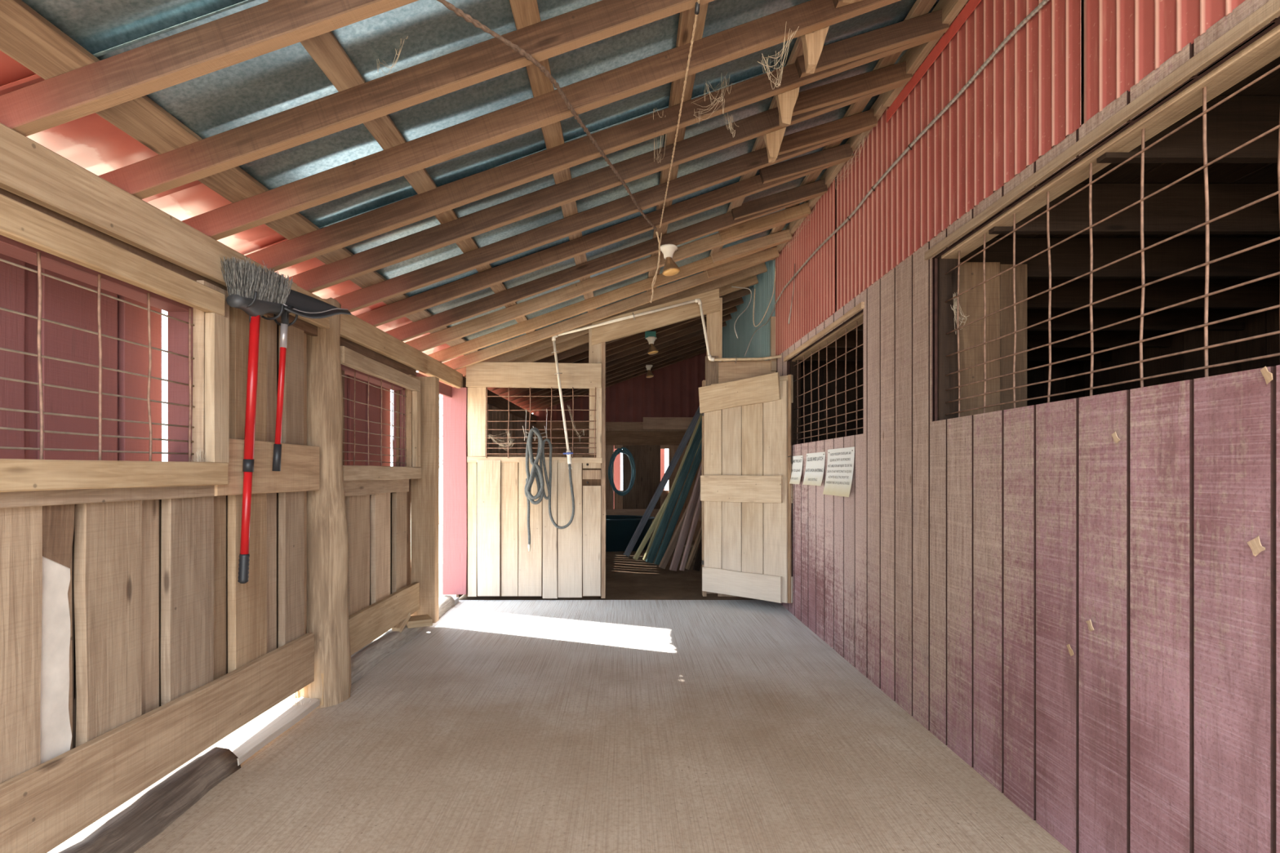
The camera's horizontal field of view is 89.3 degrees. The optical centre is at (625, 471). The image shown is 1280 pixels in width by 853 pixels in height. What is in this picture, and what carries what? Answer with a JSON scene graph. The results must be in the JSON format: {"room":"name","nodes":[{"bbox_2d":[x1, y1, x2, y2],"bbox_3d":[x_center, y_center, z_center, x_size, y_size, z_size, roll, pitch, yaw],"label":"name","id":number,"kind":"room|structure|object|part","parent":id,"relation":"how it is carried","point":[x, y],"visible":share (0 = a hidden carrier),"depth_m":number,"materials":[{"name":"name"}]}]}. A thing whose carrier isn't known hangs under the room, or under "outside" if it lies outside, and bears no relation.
{"room":"farm building","nodes":[
{"label":"farm building","id":0,"kind":"room"},
{"bbox_2d":[47,489,464,852],"bbox_3d":[-20.788,1.332,12.500,38.425,0.126,65.000,0,0,0],"label":"ground","id":1,"kind":"structure","parent":0,"point":[227,740],"depth_m":3.44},
{"bbox_2d":[53,746,240,852],"bbox_3d":[-1.663,1.218,1.415,0.226,0.202,2.441,0,0,0],"label":"log","id":2,"kind":"object","parent":1,"relation":"on","point":[133,824],"visible":0.77,"depth_m":2.21,"materials":[{"name":"brown wood"}]},
{"bbox_2d":[351,595,454,684],"bbox_3d":[-1.625,1.207,4.700,0.193,0.204,2.250,0,0,1],"label":"log","id":3,"kind":"object","parent":1,"relation":"on","point":[366,659],"visible":0.36,"depth_m":4.21,"materials":[{"name":"brown wood"}]},
{"bbox_2d":[391,612,410,632],"bbox_3d":[-1.590,1.065,4.590,0.072,0.119,0.161,0,0,6],"label":"wood block","id":4,"kind":"object","parent":3,"relation":"on","point":[399,627],"visible":0.58,"depth_m":4.54,"materials":[{"name":"brown wood"}]},
{"bbox_2d":[406,614,432,628],"bbox_3d":[-1.526,1.100,4.762,0.170,0.050,0.181,0,0,-28],"label":"wood block","id":5,"kind":"object","parent":3,"relation":"on","point":[422,620],"visible":0.81,"depth_m":4.70,"materials":[{"name":"brown wood"}]},
{"bbox_2d":[410,376,439,622],"bbox_3d":[-1.547,0.215,4.990,0.196,1.880,0.100,0,0,0],"label":"post","id":6,"kind":"object","parent":3,"relation":"on","point":[424,491],"visible":0.7,"depth_m":4.94,"materials":[{"name":"brown wood"}]},
{"bbox_2d":[390,395,442,463],"bbox_3d":[-5.502,-1.587,18.017,2.588,5.826,1.964,0,0,30],"label":"bare tree","id":7,"kind":"object","parent":1,"relation":"on","point":[442,395],"visible":0.03,"depth_m":17.87,"materials":[{"name":"brown plant"}]},
{"bbox_2d":[453,597,458,604],"bbox_3d":[-1.600,1.218,5.910,0.120,0.115,0.140,0,0,0],"label":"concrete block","id":8,"kind":"object","parent":1,"relation":"on","point":[456,599],"visible":0.14,"depth_m":5.91,"materials":[{"name":"grey concrete"}]},
{"bbox_2d":[0,122,536,852],"bbox_3d":[-1.621,0.121,5.258,0.177,2.168,12.124,0,0,0],"label":"wall","id":9,"kind":"structure","parent":0,"point":[171,655],"depth_m":2.26,"materials":[{"name":"brown wood"}]},
{"bbox_2d":[40,555,71,764],"bbox_3d":[-1.600,0.515,1.809,0.010,0.660,0.114,0,0,0],"label":"plastic sheet","id":10,"kind":"object","parent":9,"relation":"attached to","point":[55,734],"visible":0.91,"depth_m":1.82,"materials":[{"name":"white plastic"}]},
{"bbox_3d":[-1.576,0.033,0.850,0.028,0.129,3.300,0,0,0],"label":"rail","id":11,"kind":"part","parent":9,"relation":"part of","materials":[{"name":"brown wood"}]},
{"bbox_2d":[0,193,229,492],"bbox_3d":[-1.605,-0.326,1.076,0.171,0.761,2.952,0,0,0],"label":"window","id":12,"kind":"structure","parent":9,"relation":"in","point":[197,315],"depth_m":2.07,"materials":[{"name":"wood"}]},
{"bbox_2d":[0,253,161,461],"bbox_3d":[-1.803,-0.345,1.249,0.056,0.860,2.503,0,0,0],"label":"window shutter","id":13,"kind":"object","parent":12,"relation":"attached to","point":[62,302],"visible":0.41,"depth_m":2.09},
{"bbox_2d":[191,448,205,462],"bbox_3d":[-1.552,-0.026,2.359,0.045,0.117,0.032,0,0,0],"label":"cobweb","id":14,"kind":"object","parent":12,"relation":"attached to","point":[199,456],"visible":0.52,"depth_m":2.36},
{"bbox_3d":[-1.585,-0.361,2.470,0.050,0.692,0.165,0,0,0],"label":"casing","id":15,"kind":"part","parent":12,"relation":"part of","materials":[{"name":"beige wood"}]},
{"bbox_3d":[-1.553,-0.778,1.110,0.040,0.148,3.820,0,1,0],"label":"plate","id":16,"kind":"part","parent":9,"relation":"part of","materials":[{"name":"brown wood"}]},
{"bbox_3d":[-1.566,0.904,1.210,0.034,0.246,4.020,0,0,0],"label":"board","id":17,"kind":"part","parent":9,"relation":"part of","materials":[{"name":"brown wood"}]},
{"bbox_2d":[230,290,257,307],"bbox_3d":[-1.486,-0.705,2.515,0.108,0.141,0.024,0,0,0],"label":"hook","id":18,"kind":"object","parent":9,"relation":"attached to","point":[253,301],"visible":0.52,"depth_m":2.51,"materials":[{"name":"grey metal"}]},
{"bbox_2d":[220,256,293,583],"bbox_3d":[-1.489,-0.198,2.615,0.131,1.293,0.364,0,0,0],"label":"push broom","id":19,"kind":"object","parent":18,"relation":"hanging from","point":[246,278],"visible":0.96,"depth_m":2.58,"materials":[{"name":"red plastic"}]},
{"bbox_3d":[-1.523,0.163,2.600,0.049,0.415,0.031,0,0,0],"label":"handle","id":20,"kind":"part","parent":19,"relation":"part of","materials":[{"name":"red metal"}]},
{"bbox_3d":[-1.500,-0.352,2.600,0.064,0.639,0.036,0,0,0],"label":"handle","id":21,"kind":"part","parent":19,"relation":"part of","materials":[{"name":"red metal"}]},
{"bbox_3d":[-1.566,-0.018,2.870,0.030,0.226,0.820,0,0,0],"label":"rail","id":22,"kind":"part","parent":9,"relation":"part of","materials":[{"name":"brown wood"}]},
{"bbox_2d":[261,304,284,319],"bbox_3d":[-1.486,-0.705,2.710,0.108,0.141,0.024,0,0,0],"label":"hook","id":23,"kind":"object","parent":9,"relation":"attached to","point":[279,314],"visible":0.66,"depth_m":2.71,"materials":[{"name":"grey metal"}]},
{"bbox_2d":[273,313,297,326],"bbox_3d":[-1.486,-0.705,2.830,0.108,0.141,0.024,0,0,0],"label":"hook","id":24,"kind":"object","parent":9,"relation":"attached to","point":[274,315],"visible":0.48,"depth_m":2.83,"materials":[{"name":"grey metal"}]},
{"bbox_2d":[271,288,351,471],"bbox_3d":[-1.370,-0.396,2.860,0.134,0.788,0.320,0,0,39],"label":"dustpan","id":25,"kind":"object","parent":9,"relation":"attached to","point":[297,303],"visible":0.98,"depth_m":2.78,"materials":[{"name":"black plastic"}]},
{"bbox_3d":[-1.478,-0.397,2.780,0.056,0.572,0.024,0,0,0],"label":"handle","id":26,"kind":"part","parent":25,"relation":"part of","materials":[{"name":"red metal"}]},
{"bbox_2d":[280,305,293,324],"bbox_3d":[-1.453,-0.675,2.780,0.049,0.085,0.040,0,0,0],"label":"socket","id":27,"kind":"object","parent":25,"relation":"attached to","point":[285,316],"depth_m":2.77,"materials":[{"name":"grey metal"}]},
{"bbox_3d":[-1.558,-0.829,4.560,0.040,0.146,3.120,0,1,0],"label":"plate","id":28,"kind":"part","parent":9,"relation":"part of","materials":[{"name":"brown wood"}]},
{"bbox_3d":[-1.572,0.058,4.055,0.026,0.169,1.210,0,0,0],"label":"rail","id":29,"kind":"part","parent":9,"relation":"part of","materials":[{"name":"brown wood"}]},
{"bbox_2d":[339,346,421,480],"bbox_3d":[-1.606,-0.327,4.188,0.171,0.760,1.376,0,0,0],"label":"window","id":30,"kind":"structure","parent":9,"relation":"in","point":[357,365],"depth_m":4.37,"materials":[{"name":"wood"}]},
{"bbox_2d":[344,373,390,466],"bbox_3d":[-1.803,-0.345,4.264,0.056,0.860,1.333,0,0,0],"label":"window shutter","id":31,"kind":"object","parent":30,"relation":"attached to","point":[362,388],"visible":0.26,"depth_m":4.50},
{"bbox_3d":[-1.585,-0.361,4.796,0.050,0.692,0.161,0,0,0],"label":"casing","id":32,"kind":"part","parent":30,"relation":"part of","materials":[{"name":"beige wood"}]},
{"bbox_3d":[-1.572,0.936,4.165,0.034,0.217,1.430,0,0,0],"label":"board","id":33,"kind":"part","parent":9,"relation":"part of","materials":[{"name":"brown wood"}]},
{"bbox_2d":[416,372,453,397],"bbox_3d":[-1.640,-0.735,5.500,0.030,0.102,1.200,0,1,0],"label":"trim","id":34,"kind":"structure","parent":9,"relation":"attached to","point":[446,390],"depth_m":5.81,"materials":[{"name":"red wood"}]},
{"bbox_3d":[-1.560,-0.865,8.660,0.040,0.142,5.080,0,1,0],"label":"plate","id":35,"kind":"part","parent":9,"relation":"part of","materials":[{"name":"beige wood"}]},
{"bbox_2d":[0,0,949,413],"bbox_3d":[-0.155,-1.498,5.315,3.550,1.544,12.230,0,0,0],"label":"ceiling","id":36,"kind":"structure","parent":0,"point":[451,200],"depth_m":2.44,"materials":[{"name":"wood"}]},
{"bbox_2d":[377,35,408,74],"bbox_3d":[-0.708,-1.274,1.979,0.126,0.102,0.037,0,0,30],"label":"cobweb","id":37,"kind":"object","parent":36,"relation":"attached to","point":[407,36],"visible":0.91,"depth_m":1.99},
{"bbox_2d":[436,0,656,230],"bbox_3d":[-0.165,-1.332,2.624,0.126,0.339,2.802,0,0,17],"label":"cable","id":38,"kind":"object","parent":36,"relation":"attached to","point":[459,12],"visible":1,"depth_m":2.12,"materials":[{"name":"rubber"}]},
{"bbox_2d":[645,364,653,377],"bbox_3d":[0.368,-1.560,10.099,0.148,0.194,0.134,0,0,0],"label":"lamp","id":39,"kind":"object","parent":36,"relation":"attached to","point":[649,375],"visible":1,"depth_m":10.06,"materials":[{"name":"beige ceramic"}]},
{"bbox_2d":[645,364,653,370],"bbox_3d":[0.360,-1.620,10.100,0.132,0.075,0.132,0,0,0],"label":"socket","id":40,"kind":"object","parent":39,"relation":"attached to","point":[648,367],"depth_m":10.07,"materials":[{"name":"beige ceramic"}]},
{"bbox_3d":[0.380,-1.537,10.094,0.124,0.128,0.125,0,0,0],"label":"bulb","id":41,"kind":"part","parent":39,"relation":"part of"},
{"bbox_2d":[644,331,658,355],"bbox_3d":[0.300,-1.467,7.399,0.152,0.254,0.134,0,0,0],"label":"lamp","id":42,"kind":"object","parent":36,"relation":"attached to","point":[650,336],"visible":1,"depth_m":7.35,"materials":[{"name":"teal"}]},
{"bbox_2d":[645,336,657,344],"bbox_3d":[0.294,-1.496,7.400,0.132,0.075,0.132,0,0,0],"label":"socket","id":43,"kind":"object","parent":42,"relation":"attached to","point":[651,340],"depth_m":7.37,"materials":[{"name":"beige ceramic"}]},
{"bbox_3d":[0.314,-1.413,7.394,0.124,0.128,0.125,0,0,0],"label":"bulb","id":44,"kind":"part","parent":42,"relation":"part of","materials":[{"name":"orange glass"}]},
{"bbox_2d":[649,231,660,302],"bbox_3d":[0.182,-1.262,4.001,0.066,0.437,0.032,0,0,0],"label":"rope","id":45,"kind":"object","parent":36,"relation":"hanging from","point":[657,235],"visible":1,"depth_m":4.00,"materials":[{"name":"brown fabric"}]},
{"bbox_2d":[653,232,662,286],"bbox_3d":[0.195,-1.305,4.014,0.063,0.342,0.023,0,0,10],"label":"string","id":46,"kind":"object","parent":36,"relation":"hanging from","point":[661,233],"visible":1,"depth_m":4.01,"materials":[{"name":"fabric"}]},
{"bbox_2d":[653,108,666,163],"bbox_3d":[0.147,-1.511,2.947,0.072,0.132,0.334,0,0,0],"label":"cobweb","id":47,"kind":"object","parent":36,"relation":"attached to","point":[656,108],"visible":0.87,"depth_m":2.97},
{"bbox_2d":[660,244,679,275],"bbox_3d":[0.303,-1.453,4.469,0.148,0.194,0.134,0,0,0],"label":"lamp","id":48,"kind":"object","parent":36,"relation":"attached to","point":[670,268],"visible":0.98,"depth_m":4.43,"materials":[{"name":"beige ceramic"}]},
{"bbox_2d":[660,244,677,259],"bbox_3d":[0.295,-1.513,4.470,0.132,0.075,0.132,0,0,0],"label":"socket","id":49,"kind":"object","parent":48,"relation":"attached to","point":[668,251],"depth_m":4.44,"materials":[{"name":"beige ceramic"}]},
{"bbox_3d":[0.315,-1.430,4.464,0.124,0.128,0.125,0,0,0],"label":"bulb","id":50,"kind":"part","parent":48,"relation":"part of","materials":[{"name":"orange glass"}]},
{"bbox_2d":[659,0,700,227],"bbox_3d":[0.223,-1.489,2.820,0.018,0.039,2.321,0,0,0],"label":"rope","id":51,"kind":"object","parent":36,"relation":"attached to","point":[698,1],"visible":0.98,"depth_m":2.61,"materials":[{"name":"brown fabric"}]},
{"bbox_2d":[694,1,700,14],"bbox_3d":[0.228,-1.482,2.050,0.020,0.060,0.016,0,0,0],"label":"cleat","id":52,"kind":"object","parent":36,"relation":"attached to","point":[697,6],"visible":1,"depth_m":2.04,"materials":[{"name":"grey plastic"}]},
{"bbox_2d":[692,74,732,124],"bbox_3d":[0.357,-1.590,2.734,0.171,0.196,0.121,0,0,17],"label":"cobweb","id":53,"kind":"object","parent":36,"relation":"attached to","point":[723,86],"visible":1,"depth_m":2.73},
{"bbox_2d":[724,112,737,135],"bbox_3d":[0.488,-1.611,3.000,0.072,0.118,0.029,0,0,0],"label":"cobweb","id":54,"kind":"object","parent":36,"relation":"attached to","point":[725,116],"visible":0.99,"depth_m":3.00},
{"bbox_2d":[731,286,751,338],"bbox_3d":[1.050,-1.440,5.855,0.185,0.470,0.020,0,0,0],"label":"loose wire","id":55,"kind":"object","parent":36,"relation":"hanging from","point":[731,286],"visible":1,"depth_m":5.86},
{"bbox_2d":[752,266,776,326],"bbox_3d":[1.225,-1.543,5.712,0.199,0.526,0.037,0,0,16],"label":"string","id":56,"kind":"object","parent":36,"relation":"hanging from","point":[775,266],"visible":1,"depth_m":5.71,"materials":[{"name":"fabric"}]},
{"bbox_2d":[757,26,799,89],"bbox_3d":[0.565,-1.554,2.444,0.118,0.198,0.159,0,0,-10],"label":"cobweb","id":57,"kind":"object","parent":36,"relation":"attached to","point":[789,42],"visible":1,"depth_m":2.45},
{"bbox_2d":[133,542,1071,852],"bbox_3d":[-0.085,1.280,5.250,3.070,0.151,12.100,0,0,0],"label":"floor","id":58,"kind":"structure","parent":0,"point":[501,726],"depth_m":2.77,"materials":[{"name":"concrete"}]},
{"bbox_2d":[224,696,319,765],"bbox_3d":[-1.613,1.170,2.955,0.126,0.031,0.750,0,1,2],"label":"board","id":59,"kind":"object","parent":58,"relation":"on","point":[255,740],"visible":0.86,"depth_m":2.92,"materials":[{"name":"white wood"}]},
{"bbox_2d":[288,695,311,714],"bbox_3d":[-1.614,1.166,3.200,0.110,0.123,0.061,0,0,0],"label":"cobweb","id":60,"kind":"object","parent":58,"relation":"on","point":[295,701],"visible":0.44,"depth_m":3.20},
{"bbox_2d":[294,296,351,708],"bbox_3d":[-1.595,0.159,3.414,0.265,2.132,0.261,0,0,0],"label":"log post","id":61,"kind":"object","parent":58,"relation":"on","point":[327,535],"visible":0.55,"depth_m":3.34,"materials":[{"name":"brown wood"}]},
{"bbox_2d":[605,515,654,551],"bbox_3d":[-0.250,0.981,10.350,1.446,0.509,0.965,0,0,0],"label":"tub","id":62,"kind":"object","parent":58,"relation":"on","point":[620,529],"visible":0.42,"depth_m":9.97,"materials":[{"name":"teal"}]},
{"bbox_2d":[623,405,700,556],"bbox_3d":[0.684,-0.105,9.375,1.450,2.668,0.116,0,0,-6],"label":"leaning board","id":63,"kind":"object","parent":58,"relation":"on","point":[691,427],"visible":0.71,"depth_m":9.34,"materials":[{"name":"wood"}]},
{"bbox_2d":[632,438,702,559],"bbox_3d":[0.674,0.230,8.975,1.170,1.987,0.083,0,0,-8],"label":"leaning board","id":64,"kind":"object","parent":58,"relation":"on","point":[654,523],"visible":0.4,"depth_m":8.91,"materials":[{"name":"wood"}]},
{"bbox_2d":[645,417,702,563],"bbox_3d":[0.839,-0.124,8.676,1.184,2.706,0.127,0,0,-8],"label":"leaning board","id":65,"kind":"object","parent":58,"relation":"on","point":[667,515],"visible":0.64,"depth_m":8.63,"materials":[{"name":"wood"}]},
{"bbox_2d":[653,440,702,564],"bbox_3d":[0.884,-0.005,8.474,1.063,2.460,0.109,0,0,-9],"label":"leaning board","id":66,"kind":"object","parent":58,"relation":"on","point":[691,474],"visible":0.52,"depth_m":8.42,"materials":[{"name":"wood"}]},
{"bbox_2d":[658,492,700,568],"bbox_3d":[0.874,0.330,8.175,0.958,1.798,0.110,0,0,-10],"label":"leaning board","id":67,"kind":"object","parent":58,"relation":"on","point":[672,545],"visible":0.36,"depth_m":8.10,"materials":[{"name":"brown wood"}]},
{"bbox_2d":[642,360,724,560],"bbox_3d":[0.813,-0.155,8.875,1.183,2.752,0.087,0,0,-8],"label":"leaning board","id":68,"kind":"object","parent":58,"relation":"on","point":[646,554],"visible":0.4,"depth_m":8.81,"materials":[{"name":"wood"}]},
{"bbox_2d":[669,461,702,571],"bbox_3d":[0.959,-0.045,7.974,0.887,2.534,0.108,0,0,-11],"label":"leaning board","id":69,"kind":"object","parent":58,"relation":"on","point":[696,490],"visible":0.48,"depth_m":7.91,"materials":[{"name":"brown wood"}]},
{"bbox_2d":[679,493,702,570],"bbox_3d":[1.028,-0.020,7.976,0.774,2.470,0.072,0,0,-13],"label":"leaning board","id":70,"kind":"object","parent":58,"relation":"on","point":[698,508],"visible":0.4,"depth_m":7.91,"materials":[{"name":"brown wood"}]},
{"bbox_2d":[684,524,702,569],"bbox_3d":[1.070,0.405,8.076,0.698,1.625,0.065,0,0,-14],"label":"leaning board","id":71,"kind":"object","parent":58,"relation":"on","point":[699,535],"visible":0.33,"depth_m":8.01,"materials":[{"name":"brown wood"}]},
{"bbox_2d":[693,533,702,571],"bbox_3d":[1.081,0.355,7.975,0.574,1.730,0.090,0,0,-19],"label":"leaning board","id":72,"kind":"object","parent":58,"relation":"on","point":[698,561],"visible":0.22,"depth_m":7.88,"materials":[{"name":"brown wood"}]},
{"bbox_2d":[533,348,706,542],"bbox_3d":[-0.002,-0.473,11.284,3.198,3.416,0.352,0,0,0],"label":"wall","id":73,"kind":"structure","parent":0,"point":[645,416],"depth_m":11.17,"materials":[{"name":"red wood"}]},
{"bbox_3d":[-0.100,-0.775,11.180,3.000,0.165,0.025,0,0,0],"label":"rail","id":74,"kind":"part","parent":73,"relation":"part of","materials":[{"name":"brown wood"}]},
{"bbox_3d":[-0.100,-0.575,11.140,3.000,0.244,0.025,0,0,0],"label":"rail","id":75,"kind":"part","parent":73,"relation":"part of","materials":[{"name":"brown wood"}]},
{"bbox_3d":[-0.100,0.745,11.140,3.000,0.205,0.025,0,0,0],"label":"rail","id":76,"kind":"part","parent":73,"relation":"part of","materials":[{"name":"brown wood"}]},
{"bbox_3d":[0.850,-0.830,11.120,1.100,0.210,0.025,0,0,0],"label":"rail","id":77,"kind":"part","parent":73,"relation":"part of","materials":[{"name":"brown wood"}]},
{"bbox_2d":[465,288,775,598],"bbox_3d":[-0.027,-0.263,6.119,2.969,2.909,0.142,0,0,0],"label":"wall","id":78,"kind":"structure","parent":0,"point":[570,562],"depth_m":6.06,"materials":[{"name":"beige wood"}]},
{"bbox_2d":[442,387,467,594],"bbox_3d":[-1.599,0.181,6.080,0.227,1.943,0.045,0,0,0],"label":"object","id":79,"kind":"structure","parent":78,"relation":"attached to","point":[455,409],"depth_m":6.06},
{"bbox_2d":[485,386,595,457],"bbox_3d":[-0.792,-0.458,6.057,1.034,0.661,0.019,0,0,0],"label":"window","id":80,"kind":"structure","parent":78,"relation":"in","point":[573,395],"depth_m":6.06,"materials":[{"name":"metal"}]},
{"bbox_2d":[488,429,512,448],"bbox_3d":[-1.162,-0.293,6.020,0.260,0.195,0.060,0,0,0],"label":"cobweb","id":81,"kind":"object","parent":80,"relation":"attached to","point":[508,429],"visible":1,"depth_m":6.01},
{"bbox_2d":[522,408,547,440],"bbox_3d":[-0.832,-0.436,5.984,0.221,0.299,0.147,0,0,0],"label":"hook rack","id":82,"kind":"object","parent":80,"relation":"hanging from","point":[535,437],"visible":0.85,"depth_m":5.98,"materials":[{"name":"brown metal"}]},
{"bbox_2d":[524,426,574,551],"bbox_3d":[-0.695,0.164,5.917,0.460,1.142,0.128,0,0,-4],"label":"garden hose","id":83,"kind":"object","parent":82,"relation":"hanging from","point":[536,472],"visible":1,"depth_m":5.91,"materials":[{"name":"grey rubber"}]},
{"bbox_2d":[567,405,584,436],"bbox_3d":[-0.464,-0.452,6.021,0.159,0.360,0.029,0,0,0],"label":"cobweb","id":84,"kind":"object","parent":80,"relation":"attached to","point":[567,406],"visible":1,"depth_m":6.02},
{"bbox_2d":[551,298,781,469],"bbox_3d":[0.382,-0.808,5.973,2.133,1.577,0.155,0,0,3],"label":"pipe","id":85,"kind":"object","parent":78,"relation":"attached to","point":[699,301],"visible":0.96,"depth_m":5.97,"materials":[{"name":"white plastic"}]},
{"bbox_2d":[698,372,793,603],"bbox_3d":[1.047,0.133,5.745,0.960,1.949,0.075,0,0,43],"label":"door","id":86,"kind":"structure","parent":78,"relation":"in","point":[746,491],"depth_m":5.69,"materials":[{"name":"beige wood"}]},
{"bbox_2d":[718,0,1279,852],"bbox_3d":[2.805,-0.468,5.325,2.910,3.446,12.350,0,0,0],"label":"wall","id":87,"kind":"structure","parent":0,"point":[1078,599],"depth_m":2.20,"materials":[{"name":"pink"}]},
{"bbox_3d":[1.398,-1.200,6.090,0.063,0.510,0.040,0,0,0],"label":"corner trim","id":88,"kind":"part","parent":87,"relation":"part of","materials":[{"name":"brown wood"}]},
{"bbox_2d":[787,263,795,324],"bbox_3d":[1.362,-1.459,5.309,0.067,0.498,0.013,0,0,-20],"label":"strap","id":89,"kind":"object","parent":87,"relation":"attached to","point":[794,264],"visible":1,"depth_m":5.31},
{"bbox_2d":[789,455,803,484],"bbox_3d":[1.391,-0.015,5.365,0.031,0.230,0.470,0,0,0],"label":"paper sign","id":90,"kind":"object","parent":87,"relation":"attached to","point":[797,465],"visible":0.83,"depth_m":5.28,"materials":[{"name":"white paper"}]},
{"bbox_2d":[786,205,815,250],"bbox_3d":[1.397,-1.940,5.152,0.098,0.138,0.796,0,0,-2],"label":"cobweb","id":91,"kind":"object","parent":87,"relation":"attached to","point":[815,206],"visible":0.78,"depth_m":5.11},
{"bbox_2d":[802,451,825,485],"bbox_3d":[1.391,-0.020,4.795,0.031,0.240,0.470,0,0,0],"label":"paper sign","id":92,"kind":"object","parent":87,"relation":"attached to","point":[815,464],"visible":1,"depth_m":4.77,"materials":[{"name":"white paper"}]},
{"bbox_2d":[783,302,864,444],"bbox_3d":[1.465,-0.620,4.768,0.150,0.900,1.916,0,0,0],"label":"window","id":93,"kind":"structure","parent":87,"relation":"in","point":[795,366],"depth_m":4.84,"materials":[{"name":"metal"}]},
{"bbox_2d":[822,446,854,497],"bbox_3d":[1.388,0.002,4.237,0.036,0.310,0.525,0,0,0],"label":"paper sign","id":94,"kind":"object","parent":87,"relation":"attached to","point":[840,464],"visible":1,"depth_m":4.21,"materials":[{"name":"white paper"}]},
{"bbox_2d":[831,129,871,190],"bbox_3d":[1.401,-1.929,3.992,0.098,0.156,0.676,0,0,0],"label":"cobweb","id":95,"kind":"object","parent":87,"relation":"attached to","point":[871,130],"visible":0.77,"depth_m":3.95},
{"bbox_2d":[744,0,1049,356],"bbox_3d":[1.295,-1.375,4.138,0.272,0.505,4.338,0,0,0],"label":"cable","id":96,"kind":"object","parent":87,"relation":"attached to","point":[1043,2],"visible":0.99,"depth_m":2.94,"materials":[{"name":"grey metal"}]},
{"bbox_2d":[1066,644,1074,656],"bbox_3d":[1.397,0.560,2.033,0.003,0.037,0.018,0,-32,0],"label":"paper scrap","id":97,"kind":"object","parent":87,"relation":"attached to","point":[1070,646],"depth_m":2.04,"materials":[{"name":"beige paper"}]},
{"bbox_2d":[1085,619,1094,631],"bbox_3d":[1.397,0.462,1.947,0.003,0.033,0.021,0,-32,0],"label":"paper scrap","id":98,"kind":"object","parent":87,"relation":"attached to","point":[1091,623],"depth_m":1.95,"materials":[{"name":"beige paper"}]},
{"bbox_2d":[924,0,1279,420],"bbox_3d":[1.466,-0.631,1.783,0.152,0.912,2.526,0,0,0],"label":"window","id":99,"kind":"structure","parent":87,"relation":"in","point":[1265,49],"depth_m":1.93,"materials":[{"name":"metal"}]},
{"bbox_2d":[951,292,968,333],"bbox_3d":[1.492,-0.708,2.893,0.066,0.193,0.050,0,0,0],"label":"cobweb","id":100,"kind":"object","parent":99,"relation":"attached to","point":[954,292],"visible":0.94,"depth_m":2.89},
{"bbox_2d":[1111,431,1120,444],"bbox_3d":[1.397,-0.098,1.844,0.003,0.035,0.021,0,-32,0],"label":"paper scrap","id":101,"kind":"object","parent":87,"relation":"attached to","point":[1116,435],"depth_m":1.85,"materials":[{"name":"beige paper"}]},
{"bbox_2d":[1246,535,1265,556],"bbox_3d":[1.397,0.164,1.433,0.003,0.037,0.033,0,-32,0],"label":"paper scrap","id":102,"kind":"object","parent":87,"relation":"attached to","point":[1255,544],"depth_m":1.44,"materials":[{"name":"beige paper"}]},
{"bbox_2d":[1260,366,1272,384],"bbox_3d":[1.397,-0.211,1.410,0.003,0.038,0.021,0,-32,0],"label":"paper scrap","id":103,"kind":"object","parent":87,"relation":"attached to","point":[1266,375],"depth_m":1.41,"materials":[{"name":"beige paper"}]},
{"bbox_2d":[795,18,1279,361],"bbox_3d":[2.836,-1.187,2.690,2.828,0.457,7.020,0,0,0],"label":"ceiling","id":104,"kind":"structure","parent":0,"point":[1248,175],"depth_m":3.18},
{"bbox_2d":[800,262,1279,444],"bbox_3d":[2.833,-0.070,2.761,2.754,2.650,7.143,0,0,0],"label":"wall","id":105,"kind":"structure","parent":0,"point":[999,290],"depth_m":4.45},
{"bbox_3d":[-0.060,-0.355,11.075,0.022,0.044,0.232,0,0,0],"label":"peg","id":106,"kind":"object","parent":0,"visible":0},
{"bbox_2d":[608,447,635,496],"bbox_3d":[-0.062,-0.003,11.044,0.474,0.836,0.096,0,0,0],"label":"coil","id":107,"kind":"object","parent":106,"relation":"hanging from","point":[625,451],"visible":1,"depth_m":11.01,"materials":[{"name":"teal"}]}
]}

